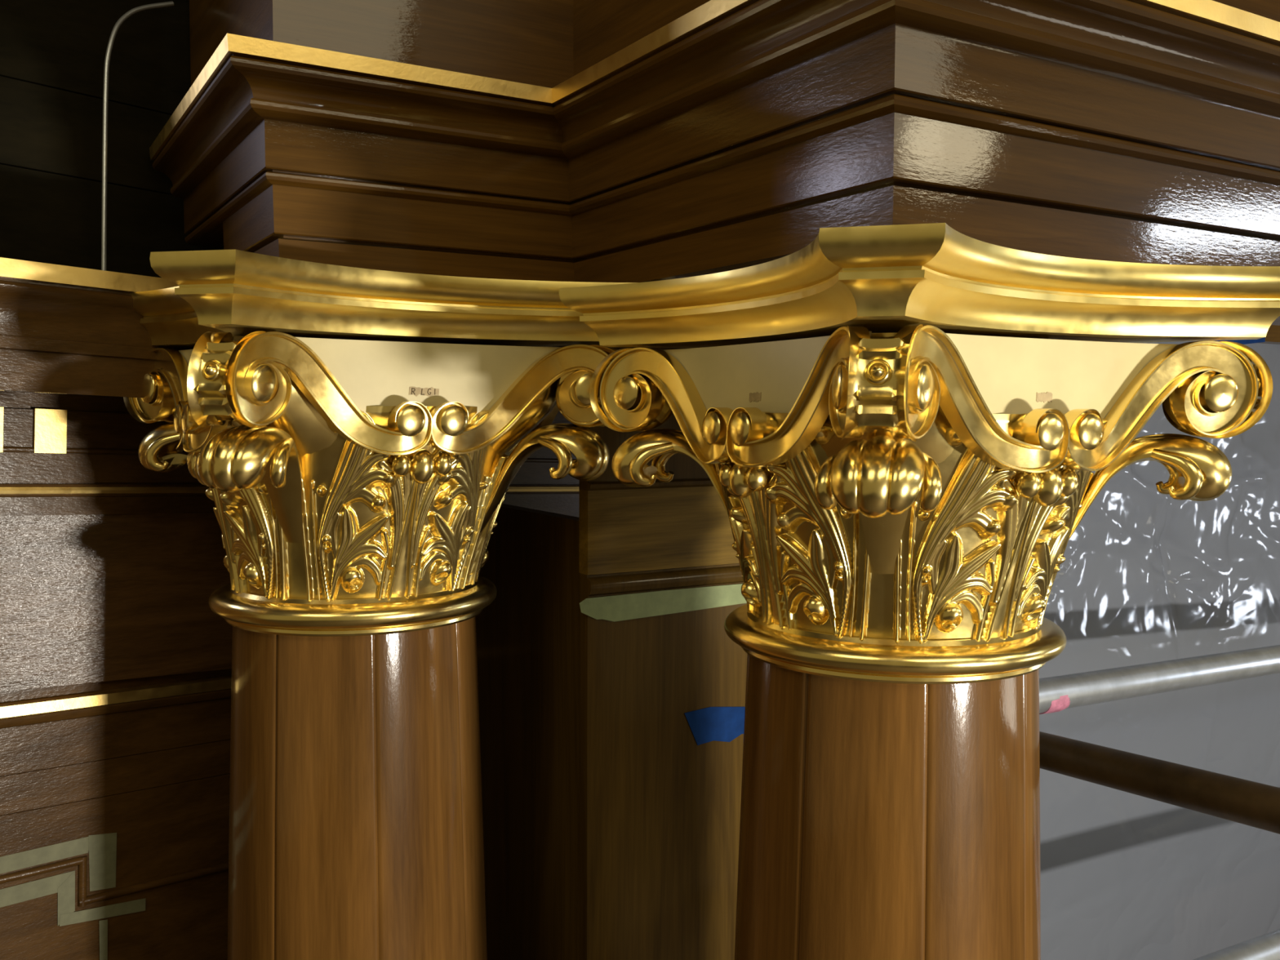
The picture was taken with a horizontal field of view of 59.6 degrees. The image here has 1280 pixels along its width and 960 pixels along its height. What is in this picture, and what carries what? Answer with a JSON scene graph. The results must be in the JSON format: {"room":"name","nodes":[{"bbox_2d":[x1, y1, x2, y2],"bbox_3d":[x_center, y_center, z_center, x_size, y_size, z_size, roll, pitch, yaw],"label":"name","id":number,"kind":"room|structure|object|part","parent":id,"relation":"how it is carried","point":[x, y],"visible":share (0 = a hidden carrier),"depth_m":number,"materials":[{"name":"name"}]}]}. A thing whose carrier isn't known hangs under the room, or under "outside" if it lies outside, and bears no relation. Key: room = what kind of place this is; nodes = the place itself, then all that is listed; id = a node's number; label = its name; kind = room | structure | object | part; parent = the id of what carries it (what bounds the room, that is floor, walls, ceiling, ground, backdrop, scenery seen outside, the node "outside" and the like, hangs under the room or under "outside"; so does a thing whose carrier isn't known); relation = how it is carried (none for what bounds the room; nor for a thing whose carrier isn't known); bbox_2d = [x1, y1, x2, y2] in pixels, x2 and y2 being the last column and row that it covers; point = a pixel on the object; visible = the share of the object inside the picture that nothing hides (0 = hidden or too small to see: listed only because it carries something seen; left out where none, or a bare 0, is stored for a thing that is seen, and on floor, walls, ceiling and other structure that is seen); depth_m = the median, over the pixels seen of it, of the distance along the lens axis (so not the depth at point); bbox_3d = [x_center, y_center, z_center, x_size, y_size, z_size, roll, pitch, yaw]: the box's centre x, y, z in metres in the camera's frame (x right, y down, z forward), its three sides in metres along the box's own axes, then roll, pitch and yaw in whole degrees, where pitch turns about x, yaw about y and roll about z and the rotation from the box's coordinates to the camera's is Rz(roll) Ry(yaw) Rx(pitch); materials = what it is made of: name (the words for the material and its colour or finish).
{"room":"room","nodes":[
{"label":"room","id":0,"kind":"room"},
{"bbox_2d":[0,0,568,421],"bbox_3d":[-0.311,-0.024,1.879,1.573,2.989,0.040,-3,5,-44],"label":"wall","id":1,"kind":"structure","parent":0,"point":[52,52],"depth_m":1.44,"materials":[{"name":"brown wood"}]},
{"bbox_2d":[1192,928,1279,959],"bbox_3d":[1.074,0.692,1.724,1.672,0.112,0.051,-2,4,-31],"label":"tube","id":2,"kind":"object","parent":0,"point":[1267,946],"visible":1,"depth_m":1.59,"materials":[{"name":"metal"}]},
{"bbox_3d":[0.268,1.542,0.609,7.400,0.050,5.800,-2,4,-31],"label":"floor","id":3,"kind":"structure","parent":0,"visible":0},
{"bbox_2d":[0,257,579,959],"bbox_3d":[-0.689,0.598,1.368,2.369,1.769,0.242,-3,5,-44],"label":"wood panelling","id":4,"kind":"object","parent":3,"relation":"on","point":[116,659],"visible":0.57,"depth_m":1.42,"materials":[{"name":"brown wood"}]},
{"bbox_2d":[0,870,75,907],"bbox_3d":[-0.845,0.510,1.286,0.363,0.026,0.001,-3,5,-44],"label":"tape","id":5,"kind":"object","parent":4,"relation":"attached to","point":[20,893],"visible":1,"depth_m":1.38,"materials":[{"name":"beige paper"}]},
{"bbox_2d":[0,836,88,874],"bbox_3d":[-0.837,0.469,1.292,0.382,0.026,0.001,-3,5,-44],"label":"tape","id":6,"kind":"object","parent":4,"relation":"attached to","point":[26,859],"visible":1,"depth_m":1.39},
{"bbox_2d":[57,871,75,925],"bbox_3d":[-0.722,0.526,1.405,0.022,0.065,0.001,-3,5,-44],"label":"tape","id":7,"kind":"object","parent":4,"relation":"attached to","point":[66,891],"visible":1,"depth_m":1.41,"materials":[{"name":"beige paper"}]},
{"bbox_2d":[88,832,116,891],"bbox_3d":[-0.690,0.490,1.435,0.034,0.077,0.001,-3,5,-44],"label":"tape","id":8,"kind":"object","parent":4,"relation":"attached to","point":[102,847],"visible":1,"depth_m":1.43,"materials":[{"name":"beige paper"}]},
{"bbox_2d":[59,897,145,926],"bbox_3d":[-0.690,0.557,1.437,0.105,0.027,0.001,-3,5,-44],"label":"tape","id":9,"kind":"object","parent":4,"relation":"attached to","point":[138,905],"visible":1,"depth_m":1.44,"materials":[{"name":"beige paper"}]},
{"bbox_2d":[98,919,107,959],"bbox_3d":[-0.691,0.619,1.440,0.012,0.107,0.001,-3,5,-44],"label":"tape","id":10,"kind":"object","parent":4,"relation":"attached to","point":[103,924],"visible":1,"depth_m":1.44,"materials":[{"name":"beige paper"}]},
{"bbox_3d":[-0.733,0.292,1.415,2.299,0.112,0.061,-3,5,-44],"label":"ledge moulding","id":11,"kind":"part","parent":4,"relation":"part of","materials":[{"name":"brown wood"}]},
{"bbox_2d":[101,0,173,271],"bbox_3d":[-0.640,-0.429,1.420,0.013,0.377,0.102,3,4,39],"label":"conduit pipe","id":12,"kind":"object","parent":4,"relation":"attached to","point":[107,60],"visible":0.98,"depth_m":1.39,"materials":[{"name":"metal"}]},
{"bbox_3d":[-0.587,-0.154,1.266,2.303,0.216,0.025,-3,5,-44],"label":"crown moulding","id":13,"kind":"part","parent":4,"relation":"part of","materials":[{"name":"brown wood"}]},
{"bbox_3d":[-0.725,0.029,1.407,2.299,0.124,0.059,-3,5,-44],"label":"rail","id":14,"kind":"part","parent":4,"relation":"part of","materials":[{"name":"brown wood"}]},
{"bbox_2d":[227,616,487,959],"bbox_3d":[-0.326,0.809,1.315,0.322,1.320,0.322,-2,4,-31],"label":"wooden column","id":15,"kind":"structure","parent":3,"relation":"on","point":[356,819],"depth_m":1.16,"materials":[{"name":"brown wood"}]},
{"bbox_2d":[123,248,635,636],"bbox_3d":[-0.297,-0.027,1.264,0.541,0.367,0.541,-2,4,-31],"label":"capital","id":16,"kind":"object","parent":15,"relation":"on","point":[358,438],"visible":0.99,"depth_m":1.12,"materials":[{"name":"gold metal"}]},
{"bbox_3d":[-0.447,-0.092,1.169,0.025,0.100,0.320,-2,4,-32],"label":"cream panel","id":17,"kind":"part","parent":16,"relation":"part of","materials":[{"name":"gold metal"}]},
{"bbox_3d":[-0.244,0.063,1.145,0.019,0.129,0.045,-2,4,-31],"label":"stem","id":18,"kind":"part","parent":16,"relation":"part of","materials":[{"name":"gold metal"}]},
{"bbox_3d":[-0.212,-0.087,1.116,0.320,0.100,0.028,-2,4,-32],"label":"cream panel","id":19,"kind":"part","parent":16,"relation":"part of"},
{"bbox_2d":[475,344,747,959],"bbox_3d":[0.096,0.623,1.696,0.636,1.650,0.458,-2,4,-31],"label":"pier","id":20,"kind":"object","parent":3,"relation":"on","point":[610,833],"visible":0.33,"depth_m":1.39,"materials":[{"name":"brown wood"}]},
{"bbox_3d":[0.208,-0.001,1.474,0.636,0.010,0.028,-2,4,-31],"label":"moulding","id":21,"kind":"part","parent":20,"relation":"part of","materials":[{"name":"brown wood"}]},
{"bbox_3d":[0.208,0.115,1.481,0.636,0.025,0.030,-2,4,-31],"label":"moulding","id":22,"kind":"part","parent":20,"relation":"part of","materials":[{"name":"brown wood"}]},
{"bbox_2d":[579,583,746,622],"bbox_3d":[0.057,0.150,1.383,0.298,0.032,0.001,-2,4,-31],"label":"tape","id":23,"kind":"object","parent":20,"relation":"attached to","point":[614,608],"visible":0.83,"depth_m":1.36,"materials":[{"name":"beige paper"}]},
{"bbox_2d":[684,706,745,745],"bbox_3d":[0.102,0.311,1.421,0.109,0.050,0.001,-2,4,-31],"label":"tape","id":24,"kind":"object","parent":20,"relation":"attached to","point":[708,724],"visible":0.77,"depth_m":1.42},
{"bbox_2d":[1039,731,1279,834],"bbox_3d":[0.791,0.340,0.916,0.048,0.179,1.537,-1,4,-25],"label":"tube","id":25,"kind":"object","parent":20,"relation":"attached to","point":[1245,802],"visible":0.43,"depth_m":1.28,"materials":[{"name":"brown metal"}]},
{"bbox_2d":[1039,644,1279,714],"bbox_3d":[0.977,0.316,1.867,1.672,0.097,0.056,-2,4,-33],"label":"tube","id":26,"kind":"object","parent":25,"relation":"attached to","point":[1057,693],"visible":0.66,"depth_m":1.72,"materials":[{"name":"metal"}]},
{"bbox_2d":[734,653,1040,959],"bbox_3d":[0.224,0.820,1.060,0.312,1.336,0.312,-2,4,-31],"label":"wooden column","id":27,"kind":"structure","parent":3,"relation":"on","point":[879,820],"depth_m":0.91,"materials":[{"name":"brown wood"}]},
{"bbox_2d":[559,222,1279,684],"bbox_3d":[0.239,-0.009,1.011,0.522,0.336,0.517,-2,4,-31],"label":"capital","id":28,"kind":"object","parent":27,"relation":"on","point":[900,432],"visible":1,"depth_m":0.88,"materials":[{"name":"gold metal"}]},
{"bbox_2d":[149,0,1279,325],"bbox_3d":[0.812,-0.880,1.709,2.772,1.323,1.046,-2,4,-31],"label":"entablature","id":29,"kind":"object","parent":28,"relation":"on","point":[556,140],"visible":0.93,"depth_m":1.04,"materials":[{"name":"brown wood"}]},
{"bbox_3d":[-0.476,-0.387,1.277,0.083,0.047,0.525,-2,4,-31],"label":"cornice moulding","id":30,"kind":"part","parent":29,"relation":"part of","materials":[{"name":"brown wood"}]},
{"bbox_3d":[-0.470,-0.311,1.308,0.045,0.014,0.487,-2,4,-31],"label":"bead moulding","id":31,"kind":"part","parent":29,"relation":"part of","materials":[{"name":"brown wood"}]},
{"bbox_3d":[-0.464,-0.974,1.275,0.033,1.097,0.475,-2,4,-31],"label":"panel","id":32,"kind":"part","parent":29,"relation":"part of","materials":[{"name":"brown wood"}]},
{"bbox_3d":[-0.221,-0.379,1.172,0.414,0.047,0.083,-2,4,-31],"label":"cornice moulding","id":33,"kind":"part","parent":29,"relation":"part of","materials":[{"name":"brown wood"}]},
{"bbox_3d":[-0.215,-0.303,1.203,0.375,0.014,0.045,-2,4,-31],"label":"bead moulding","id":34,"kind":"part","parent":29,"relation":"part of","materials":[{"name":"brown wood"}]},
{"bbox_3d":[-0.209,-0.966,1.170,0.364,1.097,0.033,-2,4,-31],"label":"panel","id":35,"kind":"part","parent":29,"relation":"part of","materials":[{"name":"brown wood"}]},
{"bbox_3d":[0.066,-0.956,1.032,0.033,1.097,0.551,-2,4,-31],"label":"panel","id":36,"kind":"part","parent":29,"relation":"part of","materials":[{"name":"brown wood"}]},
{"bbox_3d":[0.054,-0.369,1.034,0.083,0.047,0.601,-2,4,-31],"label":"cornice moulding","id":37,"kind":"part","parent":29,"relation":"part of","materials":[{"name":"brown wood"}]},
{"bbox_3d":[0.060,-0.293,1.065,0.045,0.014,0.563,-2,4,-31],"label":"bead moulding","id":38,"kind":"part","parent":29,"relation":"part of","materials":[{"name":"brown wood"}]},
{"bbox_3d":[1.204,-0.311,1.444,2.400,0.014,0.045,-2,4,-31],"label":"bead moulding","id":39,"kind":"part","parent":29,"relation":"part of","materials":[{"name":"brown wood"}]},
{"bbox_3d":[1.198,-0.386,1.413,2.438,0.047,0.083,-2,4,-31],"label":"cornice moulding","id":40,"kind":"part","parent":29,"relation":"part of","materials":[{"name":"brown wood"}]},
{"bbox_3d":[1.210,-0.973,1.412,2.388,1.097,0.033,-2,4,-31],"label":"panel","id":41,"kind":"part","parent":29,"relation":"part of","materials":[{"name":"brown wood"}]},
{"bbox_2d":[1260,324,1279,344],"bbox_3d":[1.328,-0.379,2.307,2.140,0.192,0.040,-2,4,-31],"label":"lintel","id":42,"kind":"object","parent":29,"relation":"attached to","point":[1273,336],"depth_m":2.27,"materials":[{"name":"brown wood"}]},
{"bbox_2d":[1214,337,1265,344],"bbox_3d":[1.177,-0.278,2.200,0.186,0.022,0.001,-2,4,-31],"label":"tape","id":43,"kind":"object","parent":42,"relation":"attached to","point":[1261,340],"visible":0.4,"depth_m":2.22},
{"bbox_3d":[0.109,0.070,0.949,0.035,0.118,0.018,-2,4,-31],"label":"stem","id":44,"kind":"part","parent":28,"relation":"part of","materials":[{"name":"gold metal"}]},
{"bbox_3d":[0.094,-0.068,0.927,0.024,0.091,0.305,-2,4,-28],"label":"cream panel","id":45,"kind":"part","parent":28,"relation":"part of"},
{"bbox_3d":[0.295,0.074,0.892,0.018,0.118,0.041,-2,4,-31],"label":"stem","id":46,"kind":"part","parent":28,"relation":"part of","materials":[{"name":"gold metal"}]},
{"bbox_3d":[0.316,-0.063,0.862,0.305,0.091,0.025,-2,4,-28],"label":"cream panel","id":47,"kind":"part","parent":28,"relation":"part of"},
{"bbox_2d":[1039,341,1279,959],"bbox_3d":[1.249,0.548,2.400,2.030,1.705,0.065,-2,4,-31],"label":"plastic sheet","id":48,"kind":"object","parent":3,"relation":"on","point":[1146,575],"visible":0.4,"depth_m":2.28,"materials":[{"name":"grey"}]}
]}

